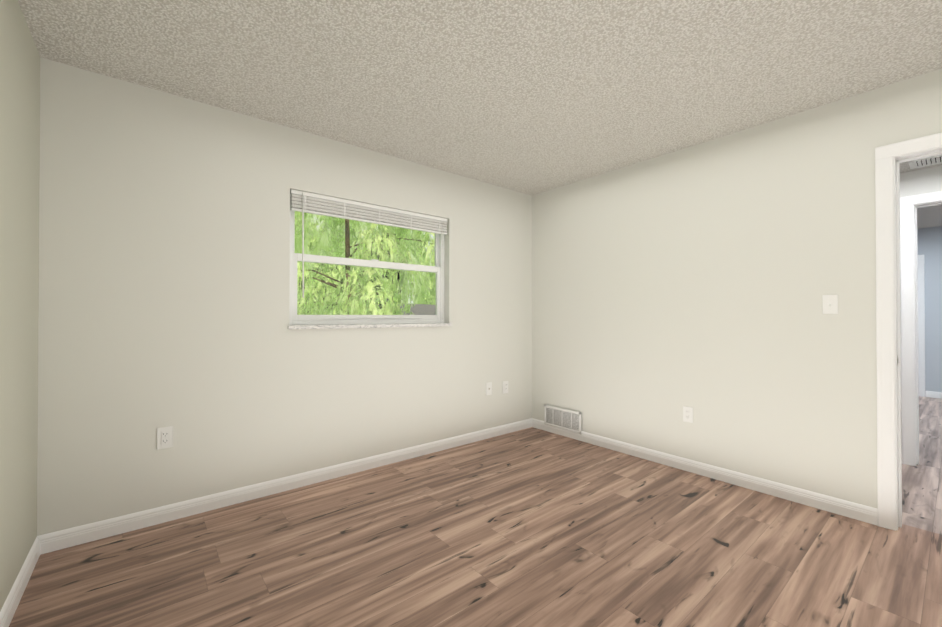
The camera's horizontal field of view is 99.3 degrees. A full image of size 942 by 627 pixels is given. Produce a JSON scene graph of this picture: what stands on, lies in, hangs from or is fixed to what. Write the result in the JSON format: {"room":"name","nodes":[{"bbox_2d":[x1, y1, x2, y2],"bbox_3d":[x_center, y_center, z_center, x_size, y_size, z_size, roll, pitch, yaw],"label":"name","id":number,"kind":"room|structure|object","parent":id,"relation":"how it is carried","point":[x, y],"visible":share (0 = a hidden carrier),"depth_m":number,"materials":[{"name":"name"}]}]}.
{"room":"empty bedroom","nodes":[
{"label":"empty bedroom","id":0,"kind":"room"},
{"bbox_2d":[0,0,39,610],"bbox_3d":[-0.882,-0.103,0.353,0.120,2.540,4.057,0,0,-39],"label":"wall","id":1,"kind":"structure","parent":0,"point":[19,163],"depth_m":1.64,"materials":[{"name":"paint"}]},
{"bbox_2d":[0,534,43,626],"bbox_3d":[-0.869,1.122,0.433,0.013,0.090,3.937,0,0,-39],"label":"baseboard","id":2,"kind":"structure","parent":1,"relation":"attached to","point":[7,612],"depth_m":1.66,"materials":[{"name":"paint"}]},
{"bbox_2d":[37,57,531,535],"bbox_3d":[-0.847,-0.085,3.132,3.694,2.540,0.200,0,0,-39],"label":"wall","id":3,"kind":"structure","parent":0,"point":[164,255],"depth_m":2.43,"materials":[{"name":"paint"}]},
{"bbox_2d":[157,426,172,449],"bbox_3d":[-1.734,0.704,2.267,0.074,0.119,0.012,0,0,-39],"label":"outlet","id":4,"kind":"object","parent":3,"relation":"attached to","point":[164,437],"visible":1,"depth_m":2.26,"materials":[{"name":"white plastic"}]},
{"bbox_2d":[44,418,531,553],"bbox_3d":[-0.722,1.140,3.089,3.544,0.090,0.013,0,0,-39],"label":"baseboard","id":5,"kind":"structure","parent":3,"relation":"attached to","point":[65,538],"depth_m":2.51,"materials":[{"name":"paint"}]},
{"bbox_2d":[289,189,446,324],"bbox_3d":[-0.754,-0.381,3.176,1.334,0.928,0.153,0,0,-39],"label":"window","id":6,"kind":"structure","parent":3,"relation":"in","point":[303,202],"depth_m":3.08,"materials":[{"name":"white plastic"}]},
{"bbox_2d":[287,323,451,328],"bbox_3d":[-0.732,0.097,3.146,1.358,0.027,0.122,0,0,-39],"label":"window sill","id":7,"kind":"structure","parent":3,"relation":"attached to","point":[338,326],"depth_m":3.02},
{"bbox_2d":[486,382,491,394],"bbox_3d":[0.174,0.720,3.824,0.074,0.119,0.018,0,0,-39],"label":"outlet plate","id":8,"kind":"object","parent":3,"relation":"attached to","point":[488,388],"visible":1,"depth_m":3.83,"materials":[{"name":"white plastic"}]},
{"bbox_2d":[503,381,507,393],"bbox_3d":[0.343,0.731,3.966,0.074,0.119,0.012,0,0,-39],"label":"outlet","id":9,"kind":"object","parent":3,"relation":"attached to","point":[505,386],"visible":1,"depth_m":3.96,"materials":[{"name":"white plastic"}]},
{"bbox_2d":[9,396,941,626],"bbox_3d":[3.513,1.236,3.294,10.660,0.100,5.457,0,0,-39],"label":"floor","id":10,"kind":"structure","parent":0,"point":[532,527],"depth_m":1.94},
{"bbox_2d":[18,0,941,195],"bbox_3d":[0.484,-1.315,1.608,3.814,0.100,4.257,0,0,-39],"label":"ceiling","id":11,"kind":"structure","parent":0,"point":[531,97],"depth_m":2.03,"materials":[{"name":"white paint"}]},
{"bbox_2d":[532,68,941,508],"bbox_3d":[2.318,-0.091,2.274,0.120,2.540,5.137,0,0,-39],"label":"wall","id":12,"kind":"structure","parent":0,"point":[701,279],"depth_m":2.77,"materials":[{"name":"paint"}]},
{"bbox_2d":[544,405,580,433],"bbox_3d":[0.885,1.025,3.894,0.010,0.200,0.440,0,0,-39],"label":"air vent","id":13,"kind":"object","parent":12,"relation":"in","point":[565,419],"visible":0.96,"depth_m":3.88,"materials":[{"name":"white plastic"}]},
{"bbox_2d":[683,406,692,422],"bbox_3d":[1.631,0.759,3.007,0.009,0.115,0.070,0,0,-39],"label":"outlet","id":14,"kind":"object","parent":12,"relation":"attached to","point":[687,414],"visible":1,"depth_m":3.00,"materials":[{"name":"white plastic"}]},
{"bbox_2d":[532,418,877,525],"bbox_3d":[1.465,1.141,3.205,0.013,0.090,2.528,0,0,-39],"label":"baseboard","id":15,"kind":"structure","parent":12,"relation":"attached to","point":[864,513],"depth_m":2.76,"materials":[{"name":"paint"}]},
{"bbox_2d":[822,294,837,313],"bbox_3d":[2.140,-0.055,2.383,0.018,0.115,0.070,0,0,-39],"label":"switch plate","id":16,"kind":"object","parent":12,"relation":"attached to","point":[829,304],"visible":1,"depth_m":2.38,"materials":[{"name":"white plastic"}]},
{"bbox_2d":[875,132,941,530],"bbox_3d":[2.623,0.124,1.901,0.157,2.105,0.966,0,0,-39],"label":"door frame","id":17,"kind":"structure","parent":12,"relation":"attached to","point":[889,158],"depth_m":2.20,"materials":[{"name":"paint"}]},
{"bbox_2d":[900,166,941,438],"bbox_3d":[3.461,-0.084,3.209,0.120,2.540,5.137,0,0,-39],"label":"wall","id":18,"kind":"structure","parent":0,"point":[921,181],"depth_m":3.10,"materials":[{"name":"paint"}]},
{"bbox_2d":[900,191,941,465],"bbox_3d":[3.765,0.131,2.836,0.157,2.105,0.966,0,0,-39],"label":"door frame","id":19,"kind":"structure","parent":18,"relation":"attached to","point":[909,205],"depth_m":3.13,"materials":[{"name":"paint"}]},
{"bbox_2d":[900,161,941,172],"bbox_3d":[2.936,-1.237,2.787,1.477,0.240,5.137,0,0,-39],"label":"ceiling","id":20,"kind":"structure","parent":0,"point":[904,167],"depth_m":3.05,"materials":[{"name":"white paint"}]},
{"bbox_2d":[908,155,941,168],"bbox_3d":[3.485,-1.112,2.760,0.220,0.016,0.620,0,0,-39],"label":"ceiling vent","id":21,"kind":"object","parent":20,"relation":"in","point":[924,162],"visible":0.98,"depth_m":2.93,"materials":[{"name":"white plastic"}]},
{"bbox_2d":[917,226,941,396],"bbox_3d":[6.626,-0.067,5.799,0.120,2.540,5.137,0,0,-39],"label":"wall","id":22,"kind":"structure","parent":0,"point":[929,240],"depth_m":5.72,"materials":[{"name":"paint"}]},
{"bbox_2d":[918,255,924,396],"bbox_3d":[6.314,0.178,6.164,0.140,2.055,0.910,0,0,-39],"label":"door frame","id":23,"kind":"structure","parent":22,"relation":"attached to","point":[921,321],"depth_m":5.79,"materials":[{"name":"paint"}]},
{"bbox_2d":[926,391,941,398],"bbox_3d":[7.379,1.151,4.765,0.013,0.090,2.594,0,0,-39],"label":"baseboard","id":24,"kind":"structure","parent":22,"relation":"attached to","point":[932,394],"depth_m":5.70,"materials":[{"name":"paint"}]},
{"bbox_2d":[917,205,941,228],"bbox_3d":[5.585,-1.293,4.955,5.370,0.100,5.137,0,0,-39],"label":"ceiling","id":25,"kind":"structure","parent":0,"point":[930,216],"depth_m":5.14,"materials":[{"name":"grey paint"}]},
{"label":"outside","id":26,"kind":"structure","parent":0,"visible":0},
{"bbox_2d":[294,212,435,314],"bbox_3d":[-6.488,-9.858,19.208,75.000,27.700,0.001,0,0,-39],"label":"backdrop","id":27,"kind":"structure","parent":26,"point":[326,248],"depth_m":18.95,"materials":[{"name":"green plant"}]},
{"bbox_3d":[-10.049,4.095,19.519,70.000,0.200,36.863,0,0,-39],"label":"ground","id":28,"kind":"structure","parent":26,"visible":0},
{"bbox_2d":[295,211,435,314],"bbox_3d":[-2.478,-1.599,8.878,6.332,11.054,5.526,0,0,-39],"label":"tree","id":29,"kind":"object","parent":28,"relation":"on","point":[393,303],"depth_m":8.34,"materials":[{"name":"green plant"}]},
{"bbox_2d":[383,304,435,314],"bbox_3d":[-0.399,1.792,19.189,8.300,4.400,5.420,0,0,-39],"label":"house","id":30,"kind":"structure","parent":28,"relation":"on","point":[430,309],"depth_m":17.35,"materials":[{"name":"grey"}]}
]}

